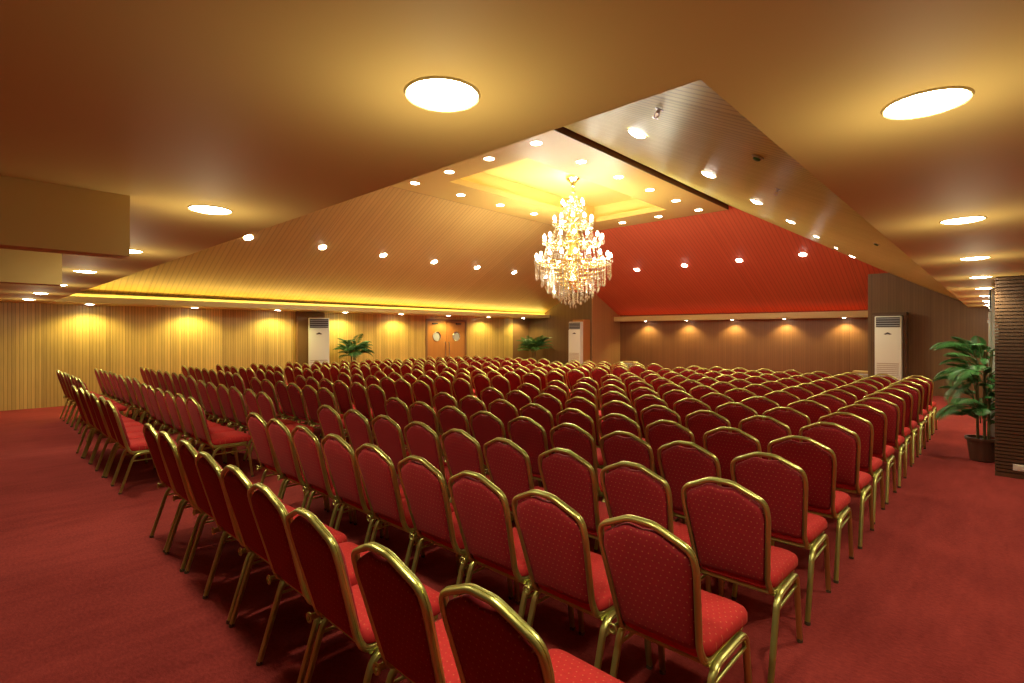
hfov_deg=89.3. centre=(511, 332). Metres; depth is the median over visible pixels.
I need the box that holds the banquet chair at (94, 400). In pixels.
[90,393,155,477]
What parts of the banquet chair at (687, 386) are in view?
backrest, frame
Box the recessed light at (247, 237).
[243,235,253,239]
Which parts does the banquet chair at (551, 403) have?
frame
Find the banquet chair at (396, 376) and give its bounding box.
[388,372,401,381]
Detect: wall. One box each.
[0,302,512,410]
[446,318,527,360]
[528,291,591,364]
[592,291,619,367]
[620,310,867,376]
[868,273,990,398]
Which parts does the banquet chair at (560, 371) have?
frame, backrest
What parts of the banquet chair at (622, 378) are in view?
frame, backrest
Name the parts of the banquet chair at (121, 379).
backrest, frame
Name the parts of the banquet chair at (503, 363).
backrest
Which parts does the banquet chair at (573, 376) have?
backrest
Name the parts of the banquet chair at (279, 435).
leg, backrest, frame, leg, seat, leg, leg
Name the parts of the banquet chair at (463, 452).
backrest, frame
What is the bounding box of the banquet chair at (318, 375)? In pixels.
[312,369,324,381]
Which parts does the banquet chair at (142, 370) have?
backrest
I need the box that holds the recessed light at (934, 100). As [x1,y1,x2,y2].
[881,86,974,119]
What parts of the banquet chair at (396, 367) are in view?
backrest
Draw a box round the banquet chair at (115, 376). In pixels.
[112,373,150,421]
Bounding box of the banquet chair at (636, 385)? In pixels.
[628,381,653,394]
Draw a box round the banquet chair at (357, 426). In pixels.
[343,409,409,456]
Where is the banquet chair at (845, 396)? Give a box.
[818,389,857,408]
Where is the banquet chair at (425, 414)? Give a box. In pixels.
[409,401,446,462]
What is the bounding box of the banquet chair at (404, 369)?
[400,364,411,375]
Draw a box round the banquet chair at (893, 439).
[854,397,906,487]
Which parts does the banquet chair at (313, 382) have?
backrest, frame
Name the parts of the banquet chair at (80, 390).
backrest, frame, leg, leg, seat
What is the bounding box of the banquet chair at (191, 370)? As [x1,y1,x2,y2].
[188,366,197,381]
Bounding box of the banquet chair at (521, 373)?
[512,369,526,386]
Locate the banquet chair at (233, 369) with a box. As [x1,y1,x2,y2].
[230,366,239,374]
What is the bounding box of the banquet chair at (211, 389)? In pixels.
[206,382,248,432]
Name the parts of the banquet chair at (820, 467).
backrest, frame, seat frame, seat, leg, leg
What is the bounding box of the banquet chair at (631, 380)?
[623,376,645,405]
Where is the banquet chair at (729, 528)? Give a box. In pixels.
[681,477,802,682]
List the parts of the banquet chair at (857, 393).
frame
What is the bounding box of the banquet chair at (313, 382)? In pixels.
[305,377,321,436]
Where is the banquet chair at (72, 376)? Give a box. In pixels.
[71,375,115,432]
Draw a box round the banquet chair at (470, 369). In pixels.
[466,366,477,388]
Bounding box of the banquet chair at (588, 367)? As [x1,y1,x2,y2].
[579,364,593,378]
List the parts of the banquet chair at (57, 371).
backrest, leg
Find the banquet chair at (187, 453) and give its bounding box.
[177,439,282,592]
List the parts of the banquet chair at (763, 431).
frame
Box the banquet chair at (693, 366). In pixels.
[686,365,703,371]
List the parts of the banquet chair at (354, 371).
backrest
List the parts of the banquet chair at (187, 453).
frame, backrest, leg, leg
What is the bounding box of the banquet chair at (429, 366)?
[424,363,435,373]
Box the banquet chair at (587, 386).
[572,382,601,418]
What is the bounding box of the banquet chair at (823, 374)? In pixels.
[808,371,831,379]
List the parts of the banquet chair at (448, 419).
backrest, frame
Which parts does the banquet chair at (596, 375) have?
frame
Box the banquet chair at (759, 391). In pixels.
[742,384,773,399]
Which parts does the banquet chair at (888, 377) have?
backrest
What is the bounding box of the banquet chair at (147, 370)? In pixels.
[145,368,155,389]
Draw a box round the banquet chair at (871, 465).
[818,412,884,523]
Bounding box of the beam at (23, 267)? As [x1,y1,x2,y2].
[0,248,61,285]
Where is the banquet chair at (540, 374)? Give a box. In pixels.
[529,370,546,391]
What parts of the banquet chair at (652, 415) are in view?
backrest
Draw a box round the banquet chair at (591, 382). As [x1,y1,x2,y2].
[576,377,600,409]
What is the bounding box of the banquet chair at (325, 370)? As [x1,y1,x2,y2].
[320,365,332,382]
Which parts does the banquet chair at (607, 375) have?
backrest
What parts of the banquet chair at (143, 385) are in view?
frame, backrest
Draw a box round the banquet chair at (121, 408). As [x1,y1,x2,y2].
[77,378,126,441]
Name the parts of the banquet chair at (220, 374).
backrest, frame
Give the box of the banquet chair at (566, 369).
[556,366,571,388]
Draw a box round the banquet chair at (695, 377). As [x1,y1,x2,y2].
[687,373,710,381]
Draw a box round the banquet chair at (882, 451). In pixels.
[836,404,896,504]
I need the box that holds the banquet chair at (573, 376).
[567,369,585,393]
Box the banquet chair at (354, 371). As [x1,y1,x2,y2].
[350,367,363,377]
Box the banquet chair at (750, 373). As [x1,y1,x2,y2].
[744,370,764,378]
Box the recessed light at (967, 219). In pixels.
[939,216,986,223]
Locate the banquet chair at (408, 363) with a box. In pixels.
[403,361,411,368]
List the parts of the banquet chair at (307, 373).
backrest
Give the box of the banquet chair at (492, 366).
[487,364,498,370]
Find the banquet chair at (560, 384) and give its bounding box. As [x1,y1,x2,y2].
[546,380,569,402]
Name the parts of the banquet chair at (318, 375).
backrest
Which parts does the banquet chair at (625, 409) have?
backrest, frame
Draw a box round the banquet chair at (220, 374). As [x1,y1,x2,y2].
[217,370,247,409]
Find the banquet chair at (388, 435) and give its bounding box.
[371,415,449,530]
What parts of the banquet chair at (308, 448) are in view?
leg, backrest, frame, seat frame, leg, seat, leg, leg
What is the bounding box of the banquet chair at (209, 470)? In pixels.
[195,451,298,623]
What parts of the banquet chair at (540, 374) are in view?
frame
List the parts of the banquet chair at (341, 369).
backrest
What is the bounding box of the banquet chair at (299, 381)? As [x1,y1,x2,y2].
[295,375,306,422]
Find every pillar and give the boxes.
[296,311,324,365]
[995,276,1023,478]
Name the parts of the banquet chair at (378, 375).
backrest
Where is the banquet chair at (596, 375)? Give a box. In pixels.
[590,368,607,390]
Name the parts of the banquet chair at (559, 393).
frame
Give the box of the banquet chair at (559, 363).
[550,361,562,365]
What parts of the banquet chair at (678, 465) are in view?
seat, seat frame, backrest, frame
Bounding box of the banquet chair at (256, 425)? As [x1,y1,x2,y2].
[246,412,326,509]
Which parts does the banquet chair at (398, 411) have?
backrest, frame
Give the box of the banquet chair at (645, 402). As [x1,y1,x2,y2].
[634,394,667,437]
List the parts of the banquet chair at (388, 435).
backrest, frame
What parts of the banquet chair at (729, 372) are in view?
backrest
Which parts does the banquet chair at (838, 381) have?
backrest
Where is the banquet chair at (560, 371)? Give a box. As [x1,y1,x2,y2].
[549,368,570,391]
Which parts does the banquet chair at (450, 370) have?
backrest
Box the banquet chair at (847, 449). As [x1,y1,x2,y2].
[799,422,873,548]
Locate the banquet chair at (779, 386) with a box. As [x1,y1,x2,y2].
[758,381,787,393]
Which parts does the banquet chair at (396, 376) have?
backrest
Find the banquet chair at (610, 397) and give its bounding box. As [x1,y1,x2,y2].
[600,391,630,409]
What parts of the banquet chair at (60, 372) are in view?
backrest, frame, leg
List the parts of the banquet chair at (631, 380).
backrest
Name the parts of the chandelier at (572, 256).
basket frame, stem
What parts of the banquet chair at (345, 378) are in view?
frame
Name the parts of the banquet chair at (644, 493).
backrest, frame, seat, leg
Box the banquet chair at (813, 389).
[793,383,825,397]
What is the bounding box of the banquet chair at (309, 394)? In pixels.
[302,385,347,428]
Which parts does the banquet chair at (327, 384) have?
backrest, frame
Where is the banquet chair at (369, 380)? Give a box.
[365,375,380,423]
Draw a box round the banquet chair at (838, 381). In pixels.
[817,377,846,388]
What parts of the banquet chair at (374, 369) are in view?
backrest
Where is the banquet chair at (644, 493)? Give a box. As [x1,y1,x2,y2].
[600,461,711,619]
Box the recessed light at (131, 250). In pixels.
[130,249,142,252]
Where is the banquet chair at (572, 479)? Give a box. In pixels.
[538,448,610,539]
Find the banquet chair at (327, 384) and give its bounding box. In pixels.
[319,378,354,437]
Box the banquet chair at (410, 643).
[351,542,460,682]
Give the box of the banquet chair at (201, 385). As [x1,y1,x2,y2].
[197,380,236,430]
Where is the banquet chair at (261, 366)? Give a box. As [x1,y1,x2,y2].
[258,363,265,372]
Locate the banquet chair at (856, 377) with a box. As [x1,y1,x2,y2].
[837,372,864,381]
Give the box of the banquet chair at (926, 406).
[897,378,932,439]
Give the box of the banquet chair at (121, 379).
[118,375,142,418]
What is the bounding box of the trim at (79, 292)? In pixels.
[77,292,288,302]
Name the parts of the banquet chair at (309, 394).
backrest, frame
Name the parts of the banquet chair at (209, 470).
leg, backrest, frame, leg, seat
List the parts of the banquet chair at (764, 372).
backrest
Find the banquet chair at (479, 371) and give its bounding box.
[471,369,486,392]
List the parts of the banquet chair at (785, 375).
backrest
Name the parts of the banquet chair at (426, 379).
backrest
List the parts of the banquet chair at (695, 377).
backrest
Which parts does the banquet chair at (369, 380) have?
backrest, frame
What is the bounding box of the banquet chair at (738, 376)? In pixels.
[731,372,750,381]
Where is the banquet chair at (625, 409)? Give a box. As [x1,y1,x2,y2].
[601,400,645,441]
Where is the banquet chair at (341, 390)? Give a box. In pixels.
[333,380,371,443]
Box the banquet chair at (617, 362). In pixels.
[613,362,627,367]
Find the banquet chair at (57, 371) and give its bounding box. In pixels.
[56,370,94,417]
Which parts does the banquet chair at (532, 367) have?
backrest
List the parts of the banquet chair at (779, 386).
frame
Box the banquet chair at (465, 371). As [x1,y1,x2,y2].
[456,368,475,395]
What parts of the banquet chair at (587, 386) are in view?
backrest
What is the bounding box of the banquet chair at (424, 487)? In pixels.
[397,455,513,599]
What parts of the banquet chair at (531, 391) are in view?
frame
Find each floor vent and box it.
[622,361,637,367]
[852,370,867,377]
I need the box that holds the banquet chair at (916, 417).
[882,384,925,454]
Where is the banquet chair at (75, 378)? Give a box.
[74,377,118,433]
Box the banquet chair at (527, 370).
[516,366,530,374]
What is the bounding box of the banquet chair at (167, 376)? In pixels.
[164,371,176,395]
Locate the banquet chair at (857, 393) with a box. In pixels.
[831,385,867,403]
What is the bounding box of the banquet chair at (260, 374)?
[256,369,265,381]
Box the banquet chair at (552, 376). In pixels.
[546,371,571,394]
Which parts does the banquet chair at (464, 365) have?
backrest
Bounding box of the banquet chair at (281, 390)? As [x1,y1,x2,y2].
[275,381,309,425]
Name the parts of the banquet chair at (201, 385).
backrest, frame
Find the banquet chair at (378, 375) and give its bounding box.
[374,371,386,380]
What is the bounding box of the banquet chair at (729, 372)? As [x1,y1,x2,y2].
[718,369,737,376]
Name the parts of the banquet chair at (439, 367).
backrest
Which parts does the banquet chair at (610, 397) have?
backrest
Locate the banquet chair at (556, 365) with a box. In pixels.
[547,363,560,369]
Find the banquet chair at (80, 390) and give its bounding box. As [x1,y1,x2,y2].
[78,387,137,463]
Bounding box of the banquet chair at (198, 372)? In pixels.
[194,367,204,382]
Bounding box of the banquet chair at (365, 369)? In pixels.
[359,364,370,378]
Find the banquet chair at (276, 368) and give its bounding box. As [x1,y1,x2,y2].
[274,365,287,401]
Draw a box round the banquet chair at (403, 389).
[394,378,437,419]
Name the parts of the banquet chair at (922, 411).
backrest, frame, leg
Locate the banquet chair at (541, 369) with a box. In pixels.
[532,367,547,375]
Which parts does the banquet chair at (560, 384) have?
backrest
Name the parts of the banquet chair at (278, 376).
frame, backrest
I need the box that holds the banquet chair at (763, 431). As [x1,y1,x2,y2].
[738,415,791,459]
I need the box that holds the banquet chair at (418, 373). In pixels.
[410,369,423,378]
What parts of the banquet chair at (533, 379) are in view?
backrest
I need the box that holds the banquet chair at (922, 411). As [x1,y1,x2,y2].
[889,380,928,446]
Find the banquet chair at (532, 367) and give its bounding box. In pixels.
[525,364,537,370]
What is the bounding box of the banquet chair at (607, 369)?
[594,365,611,376]
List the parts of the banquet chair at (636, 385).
backrest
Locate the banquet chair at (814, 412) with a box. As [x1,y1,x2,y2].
[786,400,831,427]
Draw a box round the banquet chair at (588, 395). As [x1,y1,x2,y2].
[569,388,602,422]
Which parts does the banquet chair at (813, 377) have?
frame, backrest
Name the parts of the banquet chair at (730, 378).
backrest, frame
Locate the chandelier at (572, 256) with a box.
[534,175,612,307]
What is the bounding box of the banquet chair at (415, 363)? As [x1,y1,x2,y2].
[412,362,424,372]
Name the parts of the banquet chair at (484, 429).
backrest, frame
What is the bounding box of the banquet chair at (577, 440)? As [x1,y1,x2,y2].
[550,423,605,551]
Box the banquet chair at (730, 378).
[715,374,738,384]
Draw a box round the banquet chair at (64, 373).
[63,372,104,423]
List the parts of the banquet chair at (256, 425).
backrest, leg, frame, leg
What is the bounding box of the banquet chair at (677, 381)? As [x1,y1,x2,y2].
[669,375,691,384]
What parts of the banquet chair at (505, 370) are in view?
backrest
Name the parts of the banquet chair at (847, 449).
backrest, frame, seat frame, seat, leg, leg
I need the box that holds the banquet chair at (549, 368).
[541,365,554,374]
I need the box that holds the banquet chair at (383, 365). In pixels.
[378,362,388,371]
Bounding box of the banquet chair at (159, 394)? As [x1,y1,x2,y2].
[155,388,211,453]
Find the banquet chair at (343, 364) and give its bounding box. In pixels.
[339,363,349,370]
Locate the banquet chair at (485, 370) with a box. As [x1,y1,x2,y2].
[481,366,494,374]
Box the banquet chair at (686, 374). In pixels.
[679,369,699,377]
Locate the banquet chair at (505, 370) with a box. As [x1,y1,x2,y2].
[495,367,510,375]
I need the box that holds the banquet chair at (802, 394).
[779,386,813,402]
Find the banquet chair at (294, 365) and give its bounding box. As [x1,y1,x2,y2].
[293,362,301,369]
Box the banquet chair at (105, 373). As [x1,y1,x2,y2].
[103,371,142,416]
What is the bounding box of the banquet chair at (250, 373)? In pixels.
[246,368,256,389]
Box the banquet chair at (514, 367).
[511,363,522,369]
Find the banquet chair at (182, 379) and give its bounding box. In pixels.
[178,374,220,424]
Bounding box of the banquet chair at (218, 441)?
[186,397,253,476]
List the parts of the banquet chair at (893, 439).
backrest, frame, seat, leg, leg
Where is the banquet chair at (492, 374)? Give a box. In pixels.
[486,370,501,390]
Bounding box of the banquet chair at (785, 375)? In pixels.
[769,371,792,380]
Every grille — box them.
[310,319,327,327]
[569,322,579,328]
[569,353,578,361]
[876,317,899,326]
[877,364,898,380]
[988,290,990,310]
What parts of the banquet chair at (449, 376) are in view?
frame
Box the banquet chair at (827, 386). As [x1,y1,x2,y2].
[807,379,837,393]
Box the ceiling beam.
[0,175,129,258]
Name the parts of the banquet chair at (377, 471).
leg, backrest, frame, seat frame, leg, seat, leg, leg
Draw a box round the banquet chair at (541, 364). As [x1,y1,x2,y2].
[533,362,544,368]
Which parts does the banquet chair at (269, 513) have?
leg, backrest, frame, seat frame, leg, seat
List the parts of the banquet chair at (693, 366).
backrest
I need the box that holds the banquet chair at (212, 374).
[209,369,220,386]
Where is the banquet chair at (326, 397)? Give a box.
[317,387,369,442]
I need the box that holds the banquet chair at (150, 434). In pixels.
[143,423,190,552]
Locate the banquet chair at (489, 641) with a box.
[439,583,623,682]
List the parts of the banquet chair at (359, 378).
backrest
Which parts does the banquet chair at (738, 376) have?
frame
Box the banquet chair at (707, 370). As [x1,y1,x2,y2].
[695,368,713,374]
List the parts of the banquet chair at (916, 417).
backrest, frame, seat, leg, leg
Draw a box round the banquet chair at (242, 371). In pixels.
[239,367,250,388]
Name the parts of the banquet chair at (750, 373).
backrest, frame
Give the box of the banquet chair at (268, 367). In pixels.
[266,364,287,384]
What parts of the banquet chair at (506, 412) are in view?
frame, backrest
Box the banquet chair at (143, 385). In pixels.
[141,383,194,445]
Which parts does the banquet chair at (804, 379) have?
frame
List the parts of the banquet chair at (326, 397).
backrest, frame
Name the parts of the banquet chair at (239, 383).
frame, backrest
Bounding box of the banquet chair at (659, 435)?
[645,420,694,475]
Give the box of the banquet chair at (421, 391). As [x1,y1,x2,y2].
[412,380,440,432]
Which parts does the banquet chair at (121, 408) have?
backrest, frame, seat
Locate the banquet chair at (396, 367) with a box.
[390,363,401,375]
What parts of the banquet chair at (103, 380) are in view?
backrest, frame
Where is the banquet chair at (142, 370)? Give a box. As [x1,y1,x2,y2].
[140,367,148,412]
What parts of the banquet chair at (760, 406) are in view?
frame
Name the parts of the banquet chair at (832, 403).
frame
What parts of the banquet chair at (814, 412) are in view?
frame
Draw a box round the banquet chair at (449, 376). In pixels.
[439,371,455,398]
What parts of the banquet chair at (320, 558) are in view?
leg, backrest, seat frame, leg, seat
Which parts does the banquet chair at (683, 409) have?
frame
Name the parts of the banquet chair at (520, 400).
frame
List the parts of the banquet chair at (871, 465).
backrest, frame, seat, leg, leg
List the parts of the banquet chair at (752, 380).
frame, backrest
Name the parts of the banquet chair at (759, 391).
frame, backrest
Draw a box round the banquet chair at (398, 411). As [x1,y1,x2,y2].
[384,397,444,460]
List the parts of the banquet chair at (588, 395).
backrest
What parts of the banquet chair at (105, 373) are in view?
backrest, frame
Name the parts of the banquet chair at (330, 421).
frame, backrest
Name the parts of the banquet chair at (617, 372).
backrest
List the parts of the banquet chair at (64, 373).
backrest, frame, leg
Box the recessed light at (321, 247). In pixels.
[318,245,326,249]
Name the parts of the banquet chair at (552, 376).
backrest, frame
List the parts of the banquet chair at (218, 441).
backrest, frame, leg, seat, leg, leg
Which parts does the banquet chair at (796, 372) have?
backrest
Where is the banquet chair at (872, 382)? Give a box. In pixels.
[852,378,883,391]
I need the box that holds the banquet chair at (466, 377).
[455,372,476,397]
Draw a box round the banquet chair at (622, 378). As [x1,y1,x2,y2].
[619,372,638,382]
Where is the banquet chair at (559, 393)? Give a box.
[542,385,568,413]
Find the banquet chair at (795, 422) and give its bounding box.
[762,407,810,441]
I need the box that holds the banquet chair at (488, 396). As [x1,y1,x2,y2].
[480,387,504,415]
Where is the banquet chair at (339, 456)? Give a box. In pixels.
[321,433,418,547]
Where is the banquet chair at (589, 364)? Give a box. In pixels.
[580,362,593,368]
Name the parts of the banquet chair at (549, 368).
backrest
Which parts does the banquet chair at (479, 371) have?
backrest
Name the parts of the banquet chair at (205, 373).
backrest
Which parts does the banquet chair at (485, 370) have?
backrest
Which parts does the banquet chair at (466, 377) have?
backrest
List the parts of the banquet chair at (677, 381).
backrest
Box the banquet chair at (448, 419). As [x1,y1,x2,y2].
[437,406,487,470]
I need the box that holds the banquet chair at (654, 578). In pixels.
[597,515,751,682]
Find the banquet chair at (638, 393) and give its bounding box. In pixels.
[630,387,659,407]
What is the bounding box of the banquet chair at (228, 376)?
[224,371,234,388]
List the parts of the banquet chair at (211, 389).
backrest, frame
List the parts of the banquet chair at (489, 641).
backrest, frame, seat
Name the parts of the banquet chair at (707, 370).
backrest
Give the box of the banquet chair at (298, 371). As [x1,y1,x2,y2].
[293,367,302,377]
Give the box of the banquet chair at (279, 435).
[266,418,352,523]
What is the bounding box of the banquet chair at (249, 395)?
[244,389,296,465]
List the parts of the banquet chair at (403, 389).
backrest, frame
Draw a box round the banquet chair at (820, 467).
[767,435,853,583]
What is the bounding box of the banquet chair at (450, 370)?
[442,367,455,377]
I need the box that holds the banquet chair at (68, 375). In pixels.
[67,374,108,429]
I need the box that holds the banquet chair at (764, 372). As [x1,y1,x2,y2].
[754,368,775,375]
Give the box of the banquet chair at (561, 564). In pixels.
[512,489,652,669]
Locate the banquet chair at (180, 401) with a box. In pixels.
[175,393,236,466]
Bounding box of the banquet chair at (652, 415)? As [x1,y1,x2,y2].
[640,405,681,441]
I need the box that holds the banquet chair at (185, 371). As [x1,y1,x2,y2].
[181,365,189,377]
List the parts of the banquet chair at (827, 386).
frame, backrest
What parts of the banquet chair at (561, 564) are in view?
leg, backrest, frame, seat frame, seat, leg, leg, leg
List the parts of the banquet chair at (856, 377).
backrest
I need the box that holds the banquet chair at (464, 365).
[458,362,469,369]
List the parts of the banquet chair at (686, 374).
backrest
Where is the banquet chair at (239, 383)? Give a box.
[232,373,246,406]
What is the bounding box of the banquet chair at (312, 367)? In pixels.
[310,364,319,371]
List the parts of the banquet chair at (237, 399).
frame, backrest, leg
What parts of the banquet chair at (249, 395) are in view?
backrest, frame, seat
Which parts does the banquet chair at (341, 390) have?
backrest, frame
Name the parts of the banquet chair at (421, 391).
backrest, frame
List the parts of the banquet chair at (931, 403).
backrest, frame, leg, leg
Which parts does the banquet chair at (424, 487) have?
leg, backrest, frame, seat, seat frame, leg, leg, leg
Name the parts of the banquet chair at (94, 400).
backrest, frame, leg, leg, seat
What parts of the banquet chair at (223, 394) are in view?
backrest, frame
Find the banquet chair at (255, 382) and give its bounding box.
[250,377,284,418]
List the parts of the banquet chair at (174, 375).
backrest, frame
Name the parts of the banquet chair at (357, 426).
frame, backrest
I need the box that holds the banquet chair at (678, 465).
[657,440,724,594]
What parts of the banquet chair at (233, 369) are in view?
backrest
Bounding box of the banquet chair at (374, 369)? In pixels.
[370,365,380,377]
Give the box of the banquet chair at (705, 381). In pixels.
[697,377,721,388]
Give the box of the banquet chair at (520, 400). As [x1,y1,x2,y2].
[505,390,531,419]
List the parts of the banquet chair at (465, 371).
backrest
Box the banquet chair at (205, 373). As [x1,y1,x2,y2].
[202,368,210,383]
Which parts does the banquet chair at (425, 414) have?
backrest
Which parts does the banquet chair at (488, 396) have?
frame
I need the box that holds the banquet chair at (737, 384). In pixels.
[728,379,751,390]
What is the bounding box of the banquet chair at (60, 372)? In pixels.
[59,371,98,423]
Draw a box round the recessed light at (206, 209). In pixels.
[187,204,232,214]
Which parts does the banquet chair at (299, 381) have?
frame, backrest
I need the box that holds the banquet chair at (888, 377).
[871,374,897,382]
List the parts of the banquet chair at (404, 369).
backrest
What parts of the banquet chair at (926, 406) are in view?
frame, backrest, leg, leg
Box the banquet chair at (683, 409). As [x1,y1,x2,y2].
[673,398,711,431]
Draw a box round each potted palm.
[333,334,373,361]
[516,335,553,359]
[930,336,994,462]
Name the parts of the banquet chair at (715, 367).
backrest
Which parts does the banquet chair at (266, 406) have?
frame, backrest, seat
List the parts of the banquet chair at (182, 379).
backrest, frame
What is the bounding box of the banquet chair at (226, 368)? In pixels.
[224,365,230,372]
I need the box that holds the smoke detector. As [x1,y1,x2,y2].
[752,154,763,160]
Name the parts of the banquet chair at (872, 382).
backrest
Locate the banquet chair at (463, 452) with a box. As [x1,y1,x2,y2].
[441,428,490,549]
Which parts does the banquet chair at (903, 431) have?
backrest, frame, seat, leg, leg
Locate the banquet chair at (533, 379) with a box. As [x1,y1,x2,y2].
[522,373,542,395]
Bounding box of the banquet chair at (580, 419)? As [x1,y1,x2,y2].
[556,408,603,500]
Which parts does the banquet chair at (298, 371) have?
backrest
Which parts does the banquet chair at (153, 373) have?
backrest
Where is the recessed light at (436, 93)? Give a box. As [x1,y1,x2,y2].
[404,76,480,111]
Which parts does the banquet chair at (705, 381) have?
backrest, frame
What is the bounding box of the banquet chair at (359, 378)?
[351,374,370,406]
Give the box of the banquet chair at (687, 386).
[678,379,704,393]
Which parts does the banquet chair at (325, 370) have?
backrest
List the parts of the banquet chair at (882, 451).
backrest, frame, seat, leg, leg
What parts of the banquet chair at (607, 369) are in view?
backrest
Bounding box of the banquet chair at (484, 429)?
[470,411,541,486]
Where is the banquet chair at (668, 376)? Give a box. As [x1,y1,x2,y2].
[663,372,682,380]
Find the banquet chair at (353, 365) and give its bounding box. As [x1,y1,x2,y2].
[350,363,358,370]
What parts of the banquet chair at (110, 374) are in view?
backrest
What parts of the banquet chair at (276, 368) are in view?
frame, backrest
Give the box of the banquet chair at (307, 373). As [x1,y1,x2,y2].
[302,368,312,380]
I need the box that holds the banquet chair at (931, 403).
[903,375,937,433]
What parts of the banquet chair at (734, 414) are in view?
frame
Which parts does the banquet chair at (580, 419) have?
backrest, frame, seat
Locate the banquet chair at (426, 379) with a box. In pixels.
[417,375,436,405]
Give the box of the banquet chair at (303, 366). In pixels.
[302,363,310,370]
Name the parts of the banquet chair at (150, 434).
backrest, leg, frame, leg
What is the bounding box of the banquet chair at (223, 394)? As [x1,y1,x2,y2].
[217,384,248,454]
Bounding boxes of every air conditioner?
[308,318,328,366]
[569,322,582,363]
[875,316,902,382]
[988,287,997,436]
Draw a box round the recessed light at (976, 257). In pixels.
[959,256,990,259]
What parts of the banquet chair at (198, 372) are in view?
backrest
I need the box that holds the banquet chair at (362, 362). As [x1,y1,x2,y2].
[359,361,368,366]
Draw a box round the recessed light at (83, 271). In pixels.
[72,270,96,272]
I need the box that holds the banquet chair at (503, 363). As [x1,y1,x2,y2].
[501,360,512,367]
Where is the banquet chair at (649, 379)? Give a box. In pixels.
[643,374,663,386]
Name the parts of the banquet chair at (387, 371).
backrest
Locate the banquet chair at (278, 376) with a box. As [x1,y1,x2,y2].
[273,371,286,415]
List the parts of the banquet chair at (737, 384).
frame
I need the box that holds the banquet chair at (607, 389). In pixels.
[599,384,625,398]
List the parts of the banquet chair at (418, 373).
backrest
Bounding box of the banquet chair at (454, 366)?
[446,362,457,371]
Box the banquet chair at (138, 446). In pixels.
[105,400,151,494]
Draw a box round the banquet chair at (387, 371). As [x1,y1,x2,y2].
[383,366,394,376]
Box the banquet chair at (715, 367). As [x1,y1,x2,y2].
[709,366,726,372]
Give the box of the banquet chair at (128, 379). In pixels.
[125,376,147,421]
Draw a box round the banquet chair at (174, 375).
[171,372,212,421]
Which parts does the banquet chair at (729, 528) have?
leg, backrest, seat frame, frame, seat, leg, leg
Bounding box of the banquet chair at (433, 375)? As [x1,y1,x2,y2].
[424,370,438,393]
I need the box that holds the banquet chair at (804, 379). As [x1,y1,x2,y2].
[786,375,811,385]
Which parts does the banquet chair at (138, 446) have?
backrest, leg, frame, leg, seat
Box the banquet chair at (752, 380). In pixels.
[743,376,769,386]
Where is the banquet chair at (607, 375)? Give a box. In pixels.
[600,374,621,386]
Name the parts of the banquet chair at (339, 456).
leg, backrest, frame, seat frame, leg, seat, leg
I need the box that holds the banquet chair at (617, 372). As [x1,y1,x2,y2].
[612,366,629,376]
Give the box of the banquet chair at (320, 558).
[285,507,440,682]
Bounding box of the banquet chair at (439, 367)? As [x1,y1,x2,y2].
[436,363,448,375]
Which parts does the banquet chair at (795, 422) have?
frame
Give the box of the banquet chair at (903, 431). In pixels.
[862,392,912,474]
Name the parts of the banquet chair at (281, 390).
backrest, frame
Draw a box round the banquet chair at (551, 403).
[533,393,562,431]
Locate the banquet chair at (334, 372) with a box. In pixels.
[329,366,339,382]
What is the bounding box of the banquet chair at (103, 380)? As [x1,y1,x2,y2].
[99,369,133,412]
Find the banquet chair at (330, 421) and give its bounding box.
[317,405,376,505]
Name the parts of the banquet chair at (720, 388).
backrest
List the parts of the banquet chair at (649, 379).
frame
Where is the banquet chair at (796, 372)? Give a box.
[780,370,803,377]
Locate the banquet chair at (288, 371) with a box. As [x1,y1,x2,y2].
[284,366,294,385]
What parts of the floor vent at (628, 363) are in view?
lid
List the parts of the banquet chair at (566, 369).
backrest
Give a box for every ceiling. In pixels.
[0,0,1023,318]
[82,186,582,313]
[391,130,726,232]
[460,158,656,217]
[564,80,959,314]
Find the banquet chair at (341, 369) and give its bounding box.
[339,366,350,378]
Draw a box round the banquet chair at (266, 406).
[256,391,313,473]
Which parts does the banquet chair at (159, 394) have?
backrest, frame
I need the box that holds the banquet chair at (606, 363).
[597,361,612,376]
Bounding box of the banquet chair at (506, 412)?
[488,399,518,444]
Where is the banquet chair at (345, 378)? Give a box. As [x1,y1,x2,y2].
[338,372,353,403]
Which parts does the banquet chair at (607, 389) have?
backrest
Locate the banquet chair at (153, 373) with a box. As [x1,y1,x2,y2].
[150,369,161,390]
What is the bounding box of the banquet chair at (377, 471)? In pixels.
[355,443,460,571]
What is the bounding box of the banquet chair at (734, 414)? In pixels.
[715,402,757,432]
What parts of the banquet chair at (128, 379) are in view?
backrest, frame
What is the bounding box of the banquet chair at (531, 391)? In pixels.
[517,383,540,406]
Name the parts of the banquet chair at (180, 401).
backrest, frame, seat, leg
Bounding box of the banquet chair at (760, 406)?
[740,396,780,419]
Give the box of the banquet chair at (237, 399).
[228,386,280,460]
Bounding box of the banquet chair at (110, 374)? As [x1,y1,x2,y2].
[108,372,151,421]
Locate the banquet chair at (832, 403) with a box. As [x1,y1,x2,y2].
[805,394,846,416]
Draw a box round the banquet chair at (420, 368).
[412,365,423,372]
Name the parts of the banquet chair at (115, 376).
backrest, frame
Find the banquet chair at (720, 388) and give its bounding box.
[710,381,738,394]
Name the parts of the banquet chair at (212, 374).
backrest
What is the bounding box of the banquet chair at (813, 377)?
[797,373,822,382]
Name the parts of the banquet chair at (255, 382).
frame, backrest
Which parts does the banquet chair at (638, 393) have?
backrest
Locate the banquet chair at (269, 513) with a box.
[247,482,369,682]
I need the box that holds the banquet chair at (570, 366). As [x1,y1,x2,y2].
[562,363,575,369]
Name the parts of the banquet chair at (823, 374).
frame, backrest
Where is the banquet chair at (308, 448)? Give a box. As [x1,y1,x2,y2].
[291,425,383,537]
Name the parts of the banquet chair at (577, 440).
backrest, frame, leg, seat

